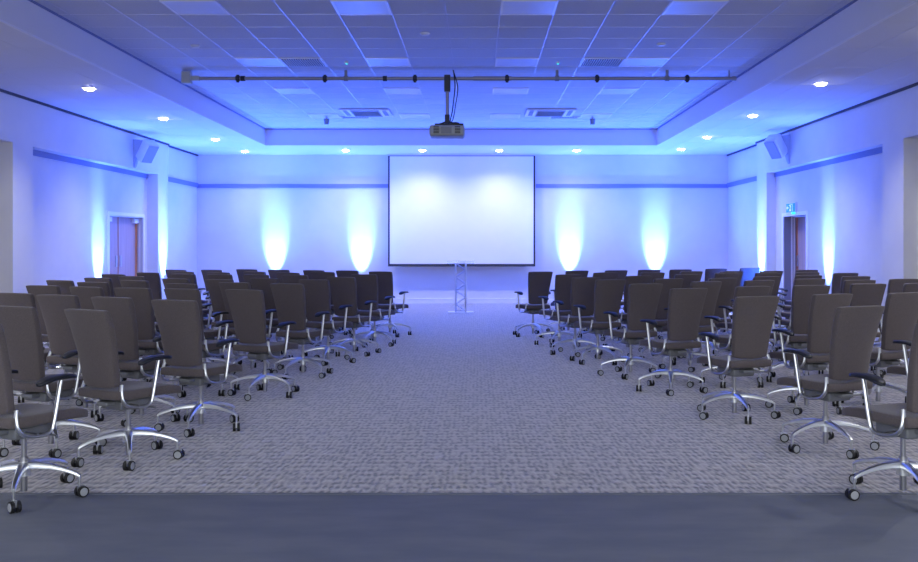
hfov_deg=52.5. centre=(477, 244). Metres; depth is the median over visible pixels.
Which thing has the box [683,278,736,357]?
office chair
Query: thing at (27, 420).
office chair
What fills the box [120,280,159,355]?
office chair
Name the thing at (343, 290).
office chair
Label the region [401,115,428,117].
diffuser
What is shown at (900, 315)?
office chair
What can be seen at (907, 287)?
office chair
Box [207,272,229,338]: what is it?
office chair
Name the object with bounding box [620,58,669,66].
light panel
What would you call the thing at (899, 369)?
office chair
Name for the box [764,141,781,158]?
grille
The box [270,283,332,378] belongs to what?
office chair
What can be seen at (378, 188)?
trim
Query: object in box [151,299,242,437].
office chair
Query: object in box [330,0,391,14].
light panel
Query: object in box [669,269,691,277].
office chair
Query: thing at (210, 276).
office chair
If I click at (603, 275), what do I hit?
office chair
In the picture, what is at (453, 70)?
cable
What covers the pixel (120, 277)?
office chair
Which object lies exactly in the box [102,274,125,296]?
office chair
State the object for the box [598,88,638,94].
light panel
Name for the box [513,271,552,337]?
office chair
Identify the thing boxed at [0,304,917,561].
floor
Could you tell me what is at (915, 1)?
trim
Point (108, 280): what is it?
office chair
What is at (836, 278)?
office chair
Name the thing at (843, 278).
office chair
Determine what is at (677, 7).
light panel
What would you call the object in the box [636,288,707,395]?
office chair
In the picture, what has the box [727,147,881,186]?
trim
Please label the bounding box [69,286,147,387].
office chair
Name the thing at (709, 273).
office chair
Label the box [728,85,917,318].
wall
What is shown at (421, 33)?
smoke detector
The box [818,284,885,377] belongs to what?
office chair
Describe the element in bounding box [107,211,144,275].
door
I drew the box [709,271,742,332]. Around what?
office chair
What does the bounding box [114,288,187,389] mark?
office chair
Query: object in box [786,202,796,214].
exit sign
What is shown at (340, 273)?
office chair
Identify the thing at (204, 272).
office chair
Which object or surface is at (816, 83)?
recessed light
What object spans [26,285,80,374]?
office chair
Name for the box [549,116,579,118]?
ceiling vent
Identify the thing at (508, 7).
light panel
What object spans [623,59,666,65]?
diffuser
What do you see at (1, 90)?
trim
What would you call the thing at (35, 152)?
trim
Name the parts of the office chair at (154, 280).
backrest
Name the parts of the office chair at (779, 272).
backrest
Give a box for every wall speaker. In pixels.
[133,139,158,167]
[764,134,789,163]
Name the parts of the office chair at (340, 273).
backrest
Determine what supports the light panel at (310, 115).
attached to the ceiling at (274, 31)
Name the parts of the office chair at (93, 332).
armrest frame, backrest, seat, armrest frame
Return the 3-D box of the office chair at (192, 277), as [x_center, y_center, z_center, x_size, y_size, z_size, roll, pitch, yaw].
[-4.046,0.919,13.514,0.671,1.021,0.711,0,0,21]
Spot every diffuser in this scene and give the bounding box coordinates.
[237,59,282,65]
[276,89,312,93]
[310,115,338,117]
[385,89,419,93]
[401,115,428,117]
[491,115,518,117]
[494,89,527,93]
[581,115,609,117]
[600,89,636,93]
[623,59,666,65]
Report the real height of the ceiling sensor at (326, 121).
0.160 m
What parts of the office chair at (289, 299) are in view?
armrest frame, backrest, seat, armrest frame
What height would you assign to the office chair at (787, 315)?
1.022 m
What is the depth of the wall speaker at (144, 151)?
18.25 m
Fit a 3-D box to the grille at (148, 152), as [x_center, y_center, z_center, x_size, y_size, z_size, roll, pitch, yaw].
[-6.419,-1.771,18.245,0.250,0.306,0.230,0,0,34]
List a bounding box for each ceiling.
[0,0,917,154]
[34,0,852,128]
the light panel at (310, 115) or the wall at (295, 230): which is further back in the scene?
the wall at (295, 230)
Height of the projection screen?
2.730 m
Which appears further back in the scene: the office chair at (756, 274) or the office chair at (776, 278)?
the office chair at (756, 274)
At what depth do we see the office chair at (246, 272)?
14.29 m
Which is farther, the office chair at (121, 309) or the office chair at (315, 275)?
the office chair at (315, 275)
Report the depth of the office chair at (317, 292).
11.10 m
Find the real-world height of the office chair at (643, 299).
1.021 m
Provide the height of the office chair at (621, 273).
1.022 m
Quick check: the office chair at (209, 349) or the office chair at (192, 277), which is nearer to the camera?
the office chair at (209, 349)
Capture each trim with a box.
[0,0,917,145]
[0,21,917,154]
[0,89,197,155]
[0,493,917,494]
[28,0,857,129]
[33,149,197,186]
[44,0,844,128]
[59,14,831,121]
[168,147,168,176]
[197,184,727,187]
[378,188,378,270]
[727,82,917,155]
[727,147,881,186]
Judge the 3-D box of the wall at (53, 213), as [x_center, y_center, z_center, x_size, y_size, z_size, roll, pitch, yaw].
[-7.110,-0.622,10.080,0.680,4.103,25.360,0,0,0]
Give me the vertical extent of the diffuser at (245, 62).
0.008 m
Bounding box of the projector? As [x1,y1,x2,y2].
[429,125,464,138]
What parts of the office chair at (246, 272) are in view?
backrest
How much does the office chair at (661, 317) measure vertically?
1.022 m
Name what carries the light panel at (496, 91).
attached to the ceiling at (274, 31)
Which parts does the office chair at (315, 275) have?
backrest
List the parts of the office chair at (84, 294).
backrest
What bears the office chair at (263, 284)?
on the floor
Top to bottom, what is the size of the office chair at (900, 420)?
1.021 m
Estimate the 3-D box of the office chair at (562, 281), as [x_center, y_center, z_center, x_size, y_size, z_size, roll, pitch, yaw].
[1.181,0.919,13.303,0.693,1.021,0.734,0,0,-20]
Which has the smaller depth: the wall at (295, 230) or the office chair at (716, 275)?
the office chair at (716, 275)
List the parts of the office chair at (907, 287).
backrest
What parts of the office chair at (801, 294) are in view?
armrest frame, seat, backrest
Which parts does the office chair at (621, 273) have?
backrest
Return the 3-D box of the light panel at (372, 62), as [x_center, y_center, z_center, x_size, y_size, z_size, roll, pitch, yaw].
[-1.250,-2.567,13.070,0.594,0.012,0.594,0,0,0]
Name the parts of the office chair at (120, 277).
backrest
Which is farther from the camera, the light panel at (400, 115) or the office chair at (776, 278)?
the light panel at (400, 115)
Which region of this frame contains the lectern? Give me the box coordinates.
[447,261,473,312]
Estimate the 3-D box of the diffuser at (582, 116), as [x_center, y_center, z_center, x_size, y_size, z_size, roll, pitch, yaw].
[2.350,-2.569,18.530,0.550,0.008,0.550,0,0,0]
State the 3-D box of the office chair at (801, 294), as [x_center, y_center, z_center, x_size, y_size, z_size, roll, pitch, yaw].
[3.344,0.919,9.775,0.686,1.021,0.681,0,0,-9]
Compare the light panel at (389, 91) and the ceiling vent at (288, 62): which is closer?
the ceiling vent at (288, 62)
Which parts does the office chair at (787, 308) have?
seat, backrest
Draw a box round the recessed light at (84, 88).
[81,87,96,90]
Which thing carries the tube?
hanging from the ceiling at (274, 31)
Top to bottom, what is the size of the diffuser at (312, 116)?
0.008 m
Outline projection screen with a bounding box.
[387,154,535,265]
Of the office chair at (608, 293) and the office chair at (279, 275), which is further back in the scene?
the office chair at (279, 275)
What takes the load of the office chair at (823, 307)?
on the floor
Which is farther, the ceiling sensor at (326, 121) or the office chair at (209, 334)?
the ceiling sensor at (326, 121)
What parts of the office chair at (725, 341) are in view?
seat, armrest frame, backrest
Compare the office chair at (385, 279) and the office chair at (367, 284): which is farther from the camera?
the office chair at (385, 279)
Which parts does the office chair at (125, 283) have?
backrest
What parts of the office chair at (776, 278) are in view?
backrest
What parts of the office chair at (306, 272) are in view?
backrest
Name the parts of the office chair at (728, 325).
seat, armrest frame, backrest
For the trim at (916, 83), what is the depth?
15.28 m
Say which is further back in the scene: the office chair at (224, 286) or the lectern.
the lectern
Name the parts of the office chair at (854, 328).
armrest frame, seat, backrest, armrest frame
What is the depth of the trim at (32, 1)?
14.04 m
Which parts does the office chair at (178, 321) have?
armrest frame, backrest, seat, armrest frame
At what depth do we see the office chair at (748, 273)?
16.61 m
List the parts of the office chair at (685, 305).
armrest frame, seat, backrest, armrest frame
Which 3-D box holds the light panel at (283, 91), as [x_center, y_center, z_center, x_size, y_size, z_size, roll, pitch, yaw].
[-3.050,-2.567,15.530,0.594,0.012,0.594,0,0,0]
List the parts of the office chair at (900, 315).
armrest frame, seat, backrest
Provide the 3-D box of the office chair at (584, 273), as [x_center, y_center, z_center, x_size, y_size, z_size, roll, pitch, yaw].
[1.502,0.919,15.233,0.699,1.021,0.714,0,0,-20]
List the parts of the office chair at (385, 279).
backrest, seat, armrest frame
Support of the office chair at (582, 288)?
on the floor
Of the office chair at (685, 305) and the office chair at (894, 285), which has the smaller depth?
the office chair at (685, 305)
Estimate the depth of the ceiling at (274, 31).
12.43 m
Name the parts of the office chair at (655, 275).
backrest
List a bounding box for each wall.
[0,92,196,298]
[197,155,727,298]
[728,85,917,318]
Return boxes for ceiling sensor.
[324,117,328,124]
[590,117,594,124]
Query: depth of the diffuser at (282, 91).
15.54 m
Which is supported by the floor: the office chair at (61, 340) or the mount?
the office chair at (61, 340)
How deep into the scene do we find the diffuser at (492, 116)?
18.56 m
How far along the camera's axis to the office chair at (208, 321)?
11.44 m
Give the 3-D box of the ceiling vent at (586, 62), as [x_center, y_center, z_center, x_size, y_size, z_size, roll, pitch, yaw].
[1.750,-2.560,13.073,0.594,0.026,0.594,0,0,0]
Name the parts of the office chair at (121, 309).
backrest, seat, armrest frame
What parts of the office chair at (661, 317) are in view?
seat, backrest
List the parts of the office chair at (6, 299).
backrest, seat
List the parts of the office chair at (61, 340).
armrest frame, backrest, seat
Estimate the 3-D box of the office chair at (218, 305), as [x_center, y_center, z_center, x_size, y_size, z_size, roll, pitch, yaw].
[-2.955,0.919,11.419,0.674,1.021,0.732,0,0,24]
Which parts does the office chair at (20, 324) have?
armrest frame, backrest, seat, armrest frame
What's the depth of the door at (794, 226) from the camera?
18.77 m
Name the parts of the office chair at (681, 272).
backrest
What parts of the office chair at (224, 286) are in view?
backrest, seat, armrest frame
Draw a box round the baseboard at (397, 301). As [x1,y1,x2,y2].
[201,299,622,303]
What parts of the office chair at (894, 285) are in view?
backrest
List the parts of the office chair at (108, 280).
backrest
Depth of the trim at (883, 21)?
12.80 m
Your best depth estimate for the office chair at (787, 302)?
15.52 m
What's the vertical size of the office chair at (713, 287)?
1.021 m
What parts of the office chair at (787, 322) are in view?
seat, armrest frame, backrest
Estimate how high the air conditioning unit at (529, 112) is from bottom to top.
0.042 m
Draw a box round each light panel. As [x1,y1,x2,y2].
[159,0,229,14]
[234,58,285,66]
[273,88,315,94]
[307,114,340,117]
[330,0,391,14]
[365,58,410,66]
[383,88,421,94]
[399,114,429,117]
[490,114,520,117]
[492,88,528,94]
[495,58,538,66]
[500,0,557,14]
[579,114,611,117]
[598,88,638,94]
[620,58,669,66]
[662,0,728,14]
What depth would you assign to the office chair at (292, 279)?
12.73 m
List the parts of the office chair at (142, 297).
backrest, seat, armrest frame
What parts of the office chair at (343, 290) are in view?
backrest, seat, armrest frame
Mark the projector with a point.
(435, 131)
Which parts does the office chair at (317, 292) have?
backrest, seat, armrest frame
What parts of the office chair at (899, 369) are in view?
seat, armrest frame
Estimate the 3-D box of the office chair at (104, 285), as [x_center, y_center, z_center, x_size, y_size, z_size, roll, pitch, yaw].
[-4.200,0.919,10.616,0.682,1.022,0.737,0,0,18]
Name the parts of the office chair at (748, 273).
backrest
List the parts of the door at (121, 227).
push plate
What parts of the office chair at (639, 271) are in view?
backrest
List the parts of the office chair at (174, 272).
backrest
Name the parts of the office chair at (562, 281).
armrest frame, seat, backrest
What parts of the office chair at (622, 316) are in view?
seat, backrest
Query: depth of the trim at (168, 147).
20.57 m
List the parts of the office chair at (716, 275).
backrest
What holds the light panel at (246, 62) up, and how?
attached to the ceiling at (274, 31)
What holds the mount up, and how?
attached to the tube
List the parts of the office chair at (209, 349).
backrest, armrest frame, seat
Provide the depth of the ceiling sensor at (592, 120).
18.56 m
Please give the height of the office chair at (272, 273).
1.021 m
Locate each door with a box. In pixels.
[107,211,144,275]
[782,211,807,311]
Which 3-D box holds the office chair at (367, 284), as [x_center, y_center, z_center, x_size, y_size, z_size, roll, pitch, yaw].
[-1.482,0.919,13.271,0.704,1.021,0.674,0,0,21]
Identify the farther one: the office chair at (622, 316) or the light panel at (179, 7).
the office chair at (622, 316)
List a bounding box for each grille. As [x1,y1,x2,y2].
[142,146,158,162]
[351,112,381,115]
[535,112,564,115]
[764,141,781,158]
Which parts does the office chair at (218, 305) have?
backrest, seat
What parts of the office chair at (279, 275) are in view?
backrest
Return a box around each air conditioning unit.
[339,109,392,116]
[525,109,576,116]
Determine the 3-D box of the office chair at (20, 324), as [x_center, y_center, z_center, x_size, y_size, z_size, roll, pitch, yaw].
[-3.030,0.919,6.523,0.662,1.022,0.718,0,0,23]
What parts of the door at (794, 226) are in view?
push plate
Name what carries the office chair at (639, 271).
on the floor
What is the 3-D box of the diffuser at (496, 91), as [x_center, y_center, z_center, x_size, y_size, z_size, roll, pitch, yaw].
[0.550,-2.569,15.530,0.550,0.008,0.550,0,0,0]
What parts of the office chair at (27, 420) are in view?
backrest, armrest frame, seat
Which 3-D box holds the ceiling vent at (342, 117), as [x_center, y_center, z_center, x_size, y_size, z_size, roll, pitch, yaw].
[-2.450,-2.560,18.690,0.594,0.026,0.280,0,0,0]
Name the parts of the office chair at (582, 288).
armrest frame, seat, backrest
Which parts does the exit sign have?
panel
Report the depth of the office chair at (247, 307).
8.63 m
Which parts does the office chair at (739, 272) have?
backrest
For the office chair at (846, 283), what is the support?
on the floor
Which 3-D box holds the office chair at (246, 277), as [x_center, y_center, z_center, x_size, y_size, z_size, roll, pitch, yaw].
[-2.989,0.919,13.157,0.694,1.022,0.658,0,0,18]
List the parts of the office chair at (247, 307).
armrest frame, backrest, seat, armrest frame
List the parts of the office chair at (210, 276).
backrest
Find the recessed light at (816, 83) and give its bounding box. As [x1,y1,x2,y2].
[813,82,828,85]
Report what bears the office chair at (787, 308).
on the floor
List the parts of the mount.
mounting plate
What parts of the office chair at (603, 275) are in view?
backrest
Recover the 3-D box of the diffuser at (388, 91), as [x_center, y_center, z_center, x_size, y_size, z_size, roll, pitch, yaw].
[-1.250,-2.569,15.530,0.550,0.008,0.550,0,0,0]
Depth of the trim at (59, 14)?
12.17 m
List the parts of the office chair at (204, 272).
backrest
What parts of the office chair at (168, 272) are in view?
backrest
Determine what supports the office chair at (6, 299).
on the floor
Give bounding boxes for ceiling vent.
[278,58,327,66]
[340,116,370,118]
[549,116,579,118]
[579,58,626,66]
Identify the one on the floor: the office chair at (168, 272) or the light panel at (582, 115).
the office chair at (168, 272)
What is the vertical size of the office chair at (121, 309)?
1.021 m
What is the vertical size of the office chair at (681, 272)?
1.021 m
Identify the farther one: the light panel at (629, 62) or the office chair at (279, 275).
the office chair at (279, 275)
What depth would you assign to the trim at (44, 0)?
12.28 m
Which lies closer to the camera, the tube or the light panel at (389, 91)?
the tube
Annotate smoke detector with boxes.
[420,32,429,35]
[656,43,665,46]
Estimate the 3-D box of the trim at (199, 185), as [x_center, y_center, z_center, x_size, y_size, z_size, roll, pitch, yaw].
[-0.365,-1.445,22.745,12.990,0.090,0.030,0,0,0]
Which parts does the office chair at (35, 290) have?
backrest, seat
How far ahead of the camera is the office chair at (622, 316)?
12.43 m
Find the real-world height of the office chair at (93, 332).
1.021 m
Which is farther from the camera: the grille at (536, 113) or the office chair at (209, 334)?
the grille at (536, 113)
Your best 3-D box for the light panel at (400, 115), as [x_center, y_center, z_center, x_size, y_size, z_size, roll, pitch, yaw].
[-1.250,-2.567,18.530,0.594,0.012,0.594,0,0,0]
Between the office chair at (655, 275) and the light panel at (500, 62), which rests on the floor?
the office chair at (655, 275)
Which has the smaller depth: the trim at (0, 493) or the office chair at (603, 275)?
the trim at (0, 493)
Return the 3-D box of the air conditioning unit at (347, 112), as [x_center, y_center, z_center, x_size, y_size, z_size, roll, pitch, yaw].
[-2.140,-2.546,17.960,0.940,0.042,0.940,0,0,0]
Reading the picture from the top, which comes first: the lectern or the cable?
the cable
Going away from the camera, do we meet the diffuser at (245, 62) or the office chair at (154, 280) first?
the diffuser at (245, 62)
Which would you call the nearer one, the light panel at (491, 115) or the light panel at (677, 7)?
the light panel at (677, 7)
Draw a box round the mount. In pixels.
[435,75,463,125]
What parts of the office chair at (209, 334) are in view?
backrest, armrest frame, seat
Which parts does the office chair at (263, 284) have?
backrest, seat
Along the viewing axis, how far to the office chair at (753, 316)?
7.50 m
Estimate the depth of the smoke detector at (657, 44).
11.87 m
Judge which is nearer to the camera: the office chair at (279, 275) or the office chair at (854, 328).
the office chair at (854, 328)
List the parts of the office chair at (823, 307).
armrest frame, seat, backrest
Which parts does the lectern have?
plate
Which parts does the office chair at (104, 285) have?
backrest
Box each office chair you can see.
[0,293,82,405]
[0,306,106,457]
[0,324,88,513]
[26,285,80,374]
[36,294,97,417]
[46,280,74,294]
[64,309,184,470]
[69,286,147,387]
[77,282,120,370]
[84,278,142,355]
[91,297,179,426]
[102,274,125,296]
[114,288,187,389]
[119,276,166,321]
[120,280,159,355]
[136,272,161,313]
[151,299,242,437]
[162,278,216,356]
[164,288,240,397]
[165,270,209,328]
[166,283,231,362]
[171,271,215,329]
[171,274,220,339]
[201,270,221,327]
[205,279,262,363]
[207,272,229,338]
[207,274,232,339]
[219,282,283,374]
[225,289,299,400]
[236,269,257,281]
[243,274,282,340]
[244,271,271,337]
[250,278,307,357]
[268,270,289,277]
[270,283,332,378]
[276,272,323,339]
[282,275,332,346]
[298,279,355,365]
[303,270,342,330]
[311,272,352,338]
[328,277,380,356]
[336,270,373,333]
[350,274,395,346]
[369,271,411,336]
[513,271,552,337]
[534,274,581,346]
[546,270,588,333]
[550,277,602,356]
[570,279,625,364]
[577,272,617,340]
[597,283,662,379]
[602,276,652,351]
[605,270,627,329]
[622,270,659,328]
[623,272,664,338]
[627,278,682,360]
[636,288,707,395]
[658,274,700,338]
[659,271,702,334]
[659,281,721,371]
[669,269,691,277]
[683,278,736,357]
[695,273,738,339]
[697,296,780,423]
[699,286,769,387]
[705,268,726,280]
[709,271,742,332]
[716,280,774,367]
[728,276,780,351]
[731,268,759,313]
[754,273,778,340]
[759,271,782,332]
[765,294,852,414]
[766,285,829,381]
[770,275,821,348]
[771,279,825,360]
[775,270,817,327]
[776,272,819,328]
[777,306,884,458]
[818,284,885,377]
[831,273,857,293]
[840,276,869,293]
[841,292,917,404]
[842,280,875,293]
[842,323,917,500]
[870,283,917,374]
[873,279,917,346]
[886,340,911,376]
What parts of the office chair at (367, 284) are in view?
backrest, seat, armrest frame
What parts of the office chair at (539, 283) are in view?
armrest frame, seat, backrest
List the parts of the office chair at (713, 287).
seat, backrest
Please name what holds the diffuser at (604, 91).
attached to the light panel at (605, 91)
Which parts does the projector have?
connector panel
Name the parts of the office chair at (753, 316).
armrest frame, seat, backrest, armrest frame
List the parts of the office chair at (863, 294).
backrest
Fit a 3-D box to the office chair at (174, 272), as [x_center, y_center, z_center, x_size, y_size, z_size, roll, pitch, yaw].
[-4.449,0.919,14.629,0.704,1.021,0.710,0,0,19]
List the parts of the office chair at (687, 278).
backrest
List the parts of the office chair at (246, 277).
backrest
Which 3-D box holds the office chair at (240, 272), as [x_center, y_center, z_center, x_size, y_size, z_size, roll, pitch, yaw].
[-3.814,0.919,16.037,0.711,1.022,0.681,0,0,19]
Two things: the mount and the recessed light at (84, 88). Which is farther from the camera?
the mount
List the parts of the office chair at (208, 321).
backrest, armrest frame, seat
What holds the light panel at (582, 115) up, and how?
attached to the ceiling at (274, 31)
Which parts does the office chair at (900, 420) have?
seat, armrest frame, backrest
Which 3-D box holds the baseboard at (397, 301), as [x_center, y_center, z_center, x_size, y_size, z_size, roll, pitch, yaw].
[-0.365,1.373,22.742,12.990,0.115,0.035,0,0,0]
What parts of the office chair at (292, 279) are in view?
backrest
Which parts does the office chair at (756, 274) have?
backrest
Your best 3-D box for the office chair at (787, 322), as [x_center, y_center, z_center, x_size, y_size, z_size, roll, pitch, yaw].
[4.021,0.919,11.598,0.682,1.021,0.679,0,0,-8]
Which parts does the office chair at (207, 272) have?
backrest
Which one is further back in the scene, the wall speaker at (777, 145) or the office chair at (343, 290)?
the wall speaker at (777, 145)
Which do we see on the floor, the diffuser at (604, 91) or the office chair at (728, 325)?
the office chair at (728, 325)
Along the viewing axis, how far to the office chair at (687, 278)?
13.04 m
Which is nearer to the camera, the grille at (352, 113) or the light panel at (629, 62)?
the light panel at (629, 62)
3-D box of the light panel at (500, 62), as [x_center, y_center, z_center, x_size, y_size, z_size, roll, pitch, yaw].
[0.550,-2.567,13.070,0.594,0.012,0.594,0,0,0]
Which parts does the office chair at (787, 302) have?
seat, backrest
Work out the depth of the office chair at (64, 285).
10.80 m
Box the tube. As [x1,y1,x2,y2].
[181,70,736,84]
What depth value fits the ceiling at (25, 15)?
14.29 m
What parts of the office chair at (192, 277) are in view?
backrest, seat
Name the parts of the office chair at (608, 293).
armrest frame, seat, backrest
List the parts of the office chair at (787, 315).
seat, backrest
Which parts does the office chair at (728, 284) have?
seat, backrest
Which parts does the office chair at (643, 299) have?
armrest frame, seat, backrest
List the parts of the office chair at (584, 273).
backrest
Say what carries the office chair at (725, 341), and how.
on the floor
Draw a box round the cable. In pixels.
[449,70,458,123]
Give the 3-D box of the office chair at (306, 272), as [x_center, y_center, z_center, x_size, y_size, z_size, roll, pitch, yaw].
[-2.550,0.919,15.451,0.696,1.022,0.677,0,0,24]
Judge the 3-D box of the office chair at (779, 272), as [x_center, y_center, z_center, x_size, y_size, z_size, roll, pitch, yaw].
[4.607,0.919,15.034,0.683,1.021,0.705,0,0,-13]

